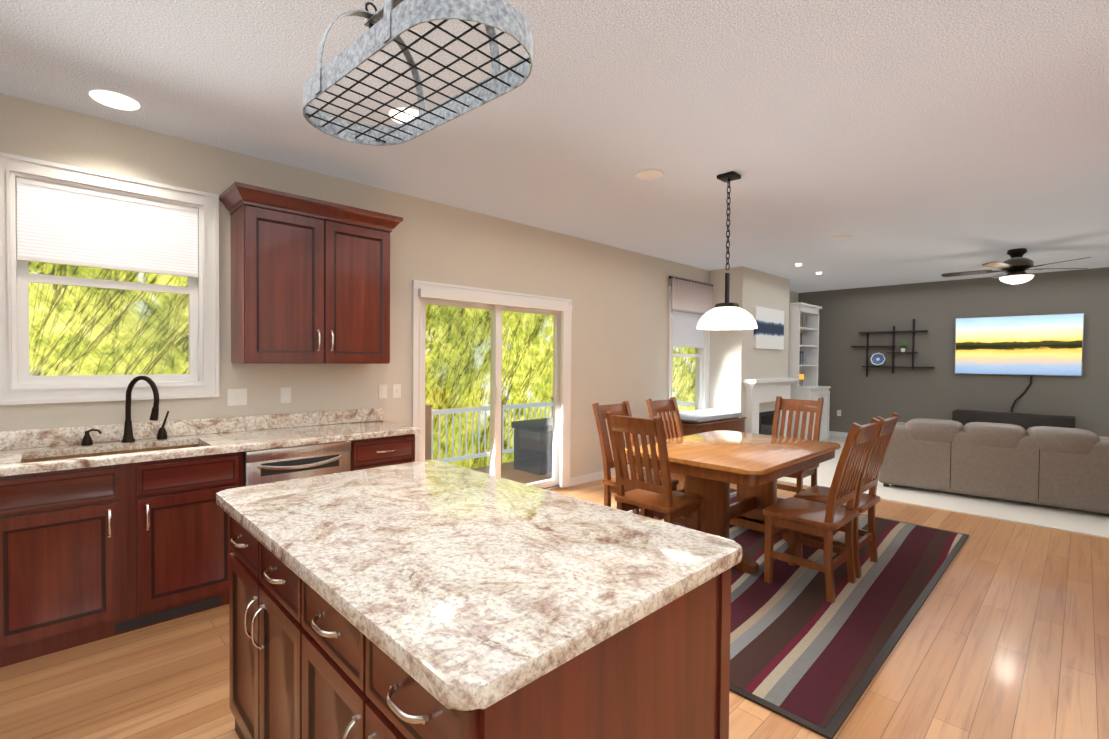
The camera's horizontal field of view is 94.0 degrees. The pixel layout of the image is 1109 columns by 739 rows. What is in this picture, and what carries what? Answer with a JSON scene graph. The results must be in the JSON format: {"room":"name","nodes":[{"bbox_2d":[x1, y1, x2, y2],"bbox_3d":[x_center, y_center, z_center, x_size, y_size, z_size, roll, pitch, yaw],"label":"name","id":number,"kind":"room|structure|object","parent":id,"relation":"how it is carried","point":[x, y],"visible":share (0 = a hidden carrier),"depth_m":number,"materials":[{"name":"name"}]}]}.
{"room":"kitchen","nodes":[
{"label":"kitchen","id":0,"kind":"room"},
{"bbox_2d":[0,93,798,477],"bbox_3d":[0.165,-0.089,5.884,13.300,2.800,0.150,-1,2,-44],"label":"wall","id":1,"kind":"structure","parent":0,"point":[620,303],"depth_m":4.33,"materials":[{"name":"paint"}]},
{"bbox_2d":[0,152,219,404],"bbox_3d":[-2.643,-0.482,3.113,1.034,1.330,0.176,-1,2,-44],"label":"window","id":2,"kind":"structure","parent":1,"relation":"in","point":[73,215],"depth_m":3.03,"materials":[{"name":"white"}]},
{"bbox_2d":[0,408,382,450],"bbox_3d":[-2.558,0.373,3.109,3.220,0.100,0.031,-1,2,-44],"label":"backsplash","id":3,"kind":"structure","parent":1,"relation":"attached to","point":[43,437],"depth_m":3.34,"materials":[{"name":"beige stone"}]},
{"bbox_2d":[227,389,246,405],"bbox_3d":[-2.154,0.188,3.512,0.116,0.114,0.013,-1,2,-44],"label":"electrical outlet plate","id":4,"kind":"object","parent":1,"relation":"attached to","point":[236,397],"depth_m":3.51,"materials":[{"name":"white plastic"}]},
{"bbox_2d":[280,387,290,402],"bbox_3d":[-1.938,0.186,3.727,0.072,0.114,0.007,-1,2,-44],"label":"electrical outlet plate","id":5,"kind":"object","parent":1,"relation":"attached to","point":[285,392],"depth_m":3.72,"materials":[{"name":"white plastic"}]},
{"bbox_2d":[219,182,402,363],"bbox_3d":[-1.684,-0.594,3.668,1.106,1.100,0.413,-1,2,-44],"label":"upper cabinet","id":6,"kind":"object","parent":1,"relation":"attached to","point":[310,280],"visible":1,"depth_m":3.49,"materials":[{"name":"brown wood"}]},
{"bbox_2d":[379,385,386,398],"bbox_3d":[-1.408,0.181,4.245,0.072,0.114,0.007,-1,2,-44],"label":"electrical outlet plate","id":7,"kind":"object","parent":1,"relation":"attached to","point":[382,388],"depth_m":4.24,"materials":[{"name":"white plastic"}]},
{"bbox_2d":[393,384,400,397],"bbox_3d":[-1.318,0.180,4.329,0.072,0.114,0.013,-1,2,-44],"label":"electrical outlet plate","id":8,"kind":"object","parent":1,"relation":"attached to","point":[396,387],"depth_m":4.33,"materials":[{"name":"white plastic"}]},
{"bbox_2d":[412,280,571,490],"bbox_3d":[-0.556,0.276,5.137,1.940,2.095,0.225,-1,2,-44],"label":"sliding glass door","id":9,"kind":"structure","parent":1,"relation":"attached to","point":[495,302],"depth_m":5.14,"materials":[{"name":"white"}]},
{"bbox_2d":[667,276,712,413],"bbox_3d":[1.937,-0.244,7.545,1.274,2.090,0.242,-1,2,-44],"label":"window","id":10,"kind":"structure","parent":1,"relation":"in","point":[690,303],"depth_m":7.52,"materials":[{"name":"white"}]},
{"bbox_2d":[0,468,1108,738],"bbox_3d":[0.858,1.444,1.825,8.600,0.100,6.985,-1,2,-44],"label":"floor","id":11,"kind":"structure","parent":0,"point":[1006,634],"depth_m":2.38,"materials":[{"name":"brown wood"}]},
{"bbox_2d":[0,467,242,667],"bbox_3d":[-2.390,1.016,2.872,1.030,0.660,0.629,-1,2,-44],"label":"base cabinet","id":12,"kind":"object","parent":11,"relation":"on","point":[108,530],"depth_m":2.58,"materials":[{"name":"brown wood"}]},
{"bbox_2d":[243,440,350,486],"bbox_3d":[-1.782,0.903,3.436,0.620,0.872,0.647,-1,2,-44],"label":"dishwasher","id":13,"kind":"object","parent":11,"relation":"on","point":[263,466],"visible":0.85,"depth_m":3.18,"materials":[{"name":"grey metal"}]},
{"bbox_2d":[316,435,414,470],"bbox_3d":[-1.400,0.899,3.835,0.475,0.875,0.629,-1,2,-44],"label":"base cabinet","id":14,"kind":"object","parent":11,"relation":"on","point":[397,449],"depth_m":3.59,"materials":[{"name":"brown wood"}]},
{"bbox_2d":[0,419,419,478],"bbox_3d":[-2.350,0.450,2.882,3.200,0.038,0.648,-1,2,-44],"label":"countertop","id":15,"kind":"structure","parent":14,"relation":"on","point":[20,461],"depth_m":3.00,"materials":[{"name":"beige stone"}]},
{"bbox_2d":[20,443,211,510],"bbox_3d":[-2.360,0.552,2.821,0.758,0.189,0.378,-1,2,-44],"label":"sink","id":16,"kind":"object","parent":15,"relation":"in","point":[53,488],"depth_m":2.63,"materials":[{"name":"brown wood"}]},
{"bbox_2d":[80,375,171,446],"bbox_3d":[-2.460,0.231,2.984,0.400,0.392,0.209,-1,2,-44],"label":"faucet","id":17,"kind":"object","parent":15,"relation":"on","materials":[{"name":"black metal"}]},
{"bbox_2d":[218,504,730,738],"bbox_3d":[-0.390,0.948,1.687,0.891,0.876,1.586,-1,2,-44],"label":"kitchen island","id":18,"kind":"object","parent":11,"relation":"on","point":[300,667],"depth_m":1.25,"materials":[{"name":"brown wood"}]},
{"bbox_2d":[216,460,742,723],"bbox_3d":[-0.374,0.489,1.689,0.940,0.038,1.640,-1,2,-44],"label":"island countertop","id":19,"kind":"structure","parent":18,"relation":"on","point":[482,585],"depth_m":1.29,"materials":[{"name":"beige stone"}]},
{"bbox_2d":[627,488,968,738],"bbox_3d":[1.388,1.352,3.958,3.320,0.012,2.400,-1,2,-44],"label":"dining rug","id":20,"kind":"object","parent":11,"relation":"on","point":[804,653],"visible":0.33,"depth_m":2.85,"materials":[{"name":"fabric"}]},
{"bbox_2d":[592,400,678,524],"bbox_3d":[0.643,0.804,4.143,0.460,1.063,0.546,-1,2,-44],"label":"chair","id":21,"kind":"object","parent":20,"relation":"on","point":[622,409],"visible":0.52,"depth_m":4.13,"materials":[{"name":"brown wood"}]},
{"bbox_2d":[605,411,702,530],"bbox_3d":[0.686,0.815,3.565,0.546,1.063,0.460,-1,2,-44],"label":"chair","id":22,"kind":"object","parent":20,"relation":"on","point":[666,502],"visible":0.88,"depth_m":3.45,"materials":[{"name":"brown wood"}]},
{"bbox_2d":[646,397,685,518],"bbox_3d":[1.165,0.799,4.653,0.460,1.063,0.546,-1,2,-44],"label":"chair","id":23,"kind":"object","parent":20,"relation":"on","point":[660,406],"visible":0.38,"depth_m":4.82,"materials":[{"name":"brown wood"}]},
{"bbox_2d":[624,430,840,574],"bbox_3d":[1.377,0.966,3.979,1.560,0.759,1.070,-1,2,-44],"label":"dining table","id":24,"kind":"object","parent":20,"relation":"on","point":[711,465],"visible":0.83,"depth_m":3.67,"materials":[{"name":"brown wood"}]},
{"bbox_2d":[771,396,823,493],"bbox_3d":[2.205,0.804,4.881,0.546,1.063,0.460,-1,2,-44],"label":"chair","id":25,"kind":"object","parent":20,"relation":"on","point":[798,406],"visible":0.44,"depth_m":4.95,"materials":[{"name":"brown wood"}]},
{"bbox_2d":[763,418,879,602],"bbox_3d":[1.677,0.830,3.270,0.460,1.063,0.546,-1,2,-44],"label":"chair","id":26,"kind":"object","parent":20,"relation":"on","point":[792,516],"visible":1,"depth_m":3.19,"materials":[{"name":"brown wood"}]},
{"bbox_2d":[793,413,899,577],"bbox_3d":[2.034,0.826,3.620,0.460,1.063,0.546,-1,2,-44],"label":"chair","id":27,"kind":"object","parent":20,"relation":"on","point":[869,475],"visible":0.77,"depth_m":3.53,"materials":[{"name":"brown wood"}]},
{"bbox_2d":[777,436,1108,538],"bbox_3d":[5.616,1.393,6.470,4.700,0.112,6.985,-1,2,-44],"label":"floor carpet","id":28,"kind":"object","parent":11,"relation":"on","point":[1079,521],"depth_m":5.09,"materials":[{"name":"white carpet"}]},
{"bbox_2d":[663,409,746,438],"bbox_3d":[2.062,0.939,7.135,1.390,0.706,0.560,-1,2,-44],"label":"storage bench","id":29,"kind":"object","parent":28,"relation":"on","point":[700,421],"visible":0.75,"depth_m":6.83,"materials":[{"name":"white wood"}]},
{"bbox_2d":[743,377,798,436],"bbox_3d":[3.393,0.713,8.061,1.610,1.147,0.200,-1,2,-44],"label":"fireplace mantel","id":30,"kind":"object","parent":28,"relation":"on","point":[762,394],"visible":0.71,"depth_m":7.92,"materials":[{"name":"white wood"}]},
{"bbox_2d":[788,302,830,441],"bbox_3d":[4.251,0.075,9.127,0.995,2.397,0.918,-1,2,-44],"label":"bookcase","id":31,"kind":"object","parent":28,"relation":"on","point":[803,355],"visible":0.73,"depth_m":8.89,"materials":[{"name":"white wood"}]},
{"bbox_2d":[878,418,1108,513],"bbox_3d":[4.735,0.951,5.579,2.040,0.787,0.960,1,1,41],"label":"sofa","id":32,"kind":"object","parent":28,"relation":"on","point":[1063,467],"visible":0.96,"depth_m":5.17,"materials":[{"name":"fabric"}]},
{"bbox_2d":[952,409,1074,429],"bbox_3d":[6.974,0.997,7.907,0.437,0.647,1.380,-1,2,-44],"label":"media console","id":33,"kind":"object","parent":28,"relation":"on","point":[1024,420],"visible":0.42,"depth_m":7.74,"materials":[{"name":"black"}]},
{"bbox_2d":[0,0,1108,292],"bbox_3d":[2.565,-1.471,3.412,13.300,0.100,6.985,-1,2,-44],"label":"ceiling","id":34,"kind":"structure","parent":0,"point":[914,140],"depth_m":2.88,"materials":[{"name":"white paint"}]},
{"bbox_2d":[89,90,139,109],"bbox_3d":[-2.325,-1.436,2.735,0.201,0.029,0.216,-1,2,-44],"label":"recessed light","id":35,"kind":"object","parent":34,"relation":"in","point":[114,100],"depth_m":2.78,"materials":[{"name":"white"}]},
{"bbox_2d":[389,108,418,123],"bbox_3d":[-0.845,-1.426,2.866,0.129,0.029,0.214,-1,2,-44],"label":"recessed light","id":36,"kind":"object","parent":34,"relation":"in","point":[404,117],"depth_m":2.92,"materials":[{"name":"white"}]},
{"bbox_2d":[303,0,532,145],"bbox_3d":[-0.429,-1.107,1.515,0.884,0.609,0.360,1,1,42],"label":"pot rack","id":37,"kind":"object","parent":34,"relation":"hanging from","point":[388,22],"visible":1,"depth_m":1.47,"materials":[{"name":"metal"}]},
{"bbox_2d":[635,169,663,179],"bbox_3d":[0.689,-1.429,3.750,0.209,0.029,0.203,-1,2,-44],"label":"recessed light","id":38,"kind":"object","parent":34,"relation":"in","point":[647,174],"depth_m":3.81,"materials":[{"name":"white"}]},
{"bbox_2d":[697,171,757,329],"bbox_3d":[1.286,-0.873,3.840,0.430,1.134,0.430,-1,2,-44],"label":"pendant lamp","id":39,"kind":"object","parent":34,"relation":"hanging from","point":[726,315],"visible":1,"depth_m":3.77,"materials":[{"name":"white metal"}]},
{"bbox_2d":[831,235,852,239],"bbox_3d":[3.117,-1.442,5.607,0.219,0.029,0.199,-1,2,-44],"label":"recessed light","id":40,"kind":"object","parent":34,"relation":"in","point":[843,237],"depth_m":5.68,"materials":[{"name":"white"}]},
{"bbox_2d":[941,248,1090,285],"bbox_3d":[5.541,-1.231,6.284,1.402,0.434,1.362,-1,2,-44],"label":"ceiling fan","id":41,"kind":"object","parent":34,"relation":"hanging from","point":[1016,266],"visible":1,"depth_m":6.17,"materials":[{"name":"brown metal"}]},
{"bbox_2d":[709,266,789,431],"bbox_3d":[3.142,-0.108,8.310,1.710,2.800,0.536,-1,2,-44],"label":"wall","id":42,"kind":"structure","parent":0,"point":[736,358],"depth_m":7.76,"materials":[{"name":"paint"}]},
{"bbox_2d":[753,306,783,349],"bbox_3d":[3.374,-0.637,8.117,1.020,0.630,0.040,-1,2,-44],"label":"picture","id":43,"kind":"object","parent":42,"relation":"attached to","point":[769,332],"visible":0.93,"depth_m":8.05},
{"bbox_2d":[798,267,1108,436],"bbox_3d":[7.310,-0.065,7.978,0.150,2.800,6.835,-1,2,-44],"label":"wall","id":44,"kind":"structure","parent":0,"point":[941,389],"depth_m":8.68,"materials":[{"name":"grey paint"}]},
{"bbox_2d":[851,319,934,376],"bbox_3d":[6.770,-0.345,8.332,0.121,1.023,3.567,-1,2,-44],"label":"display shelf","id":45,"kind":"object","parent":44,"relation":"attached to","point":[877,359],"visible":1,"depth_m":9.17,"materials":[{"name":"black paint"}]},
{"bbox_2d":[954,313,1083,411],"bbox_3d":[7.129,-0.082,8.014,0.056,1.490,1.480,-1,2,-44],"label":"tv","id":46,"kind":"object","parent":44,"relation":"attached to","point":[1046,345],"visible":0.98,"depth_m":7.94,"materials":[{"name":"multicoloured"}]},
{"label":"outside","id":47,"kind":"structure","parent":0,"visible":0},
{"bbox_2d":[29,261,695,468],"bbox_3d":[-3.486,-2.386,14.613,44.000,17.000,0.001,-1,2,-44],"label":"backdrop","id":48,"kind":"structure","parent":47,"point":[448,347],"depth_m":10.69,"materials":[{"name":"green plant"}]},
{"bbox_3d":[4.939,0.046,0.994,13.000,2.800,0.150,-1,2,-44],"label":"wall","id":49,"kind":"structure","parent":0,"visible":0},
{"bbox_2d":[570,465,644,485],"bbox_3d":[0.858,1.261,6.483,1.930,0.090,0.013,-1,2,-44],"label":"baseboard","id":50,"kind":"structure","parent":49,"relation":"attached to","point":[586,478],"depth_m":6.05,"materials":[{"name":"white wood"}]},
{"bbox_2d":[829,431,847,436],"bbox_3d":[7.193,1.278,7.992,0.013,0.088,6.665,-1,2,-44],"label":"baseboard","id":51,"kind":"structure","parent":49,"relation":"attached to","point":[831,433],"depth_m":9.82,"materials":[{"name":"white wood"}]},
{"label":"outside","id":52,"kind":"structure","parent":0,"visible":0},
{"bbox_2d":[425,397,694,483],"bbox_3d":[-0.653,1.004,6.446,7.000,1.080,1.735,-1,2,-44],"label":"deck","id":53,"kind":"object","parent":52,"point":[523,475],"depth_m":6.98,"materials":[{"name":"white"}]},
{"bbox_2d":[511,417,552,475],"bbox_3d":[0.038,1.049,7.349,1.210,0.663,0.610,-1,2,-44],"label":"box","id":54,"kind":"object","parent":53,"relation":"on","point":[528,435],"depth_m":6.89,"materials":[{"name":"plastic"}]}
]}

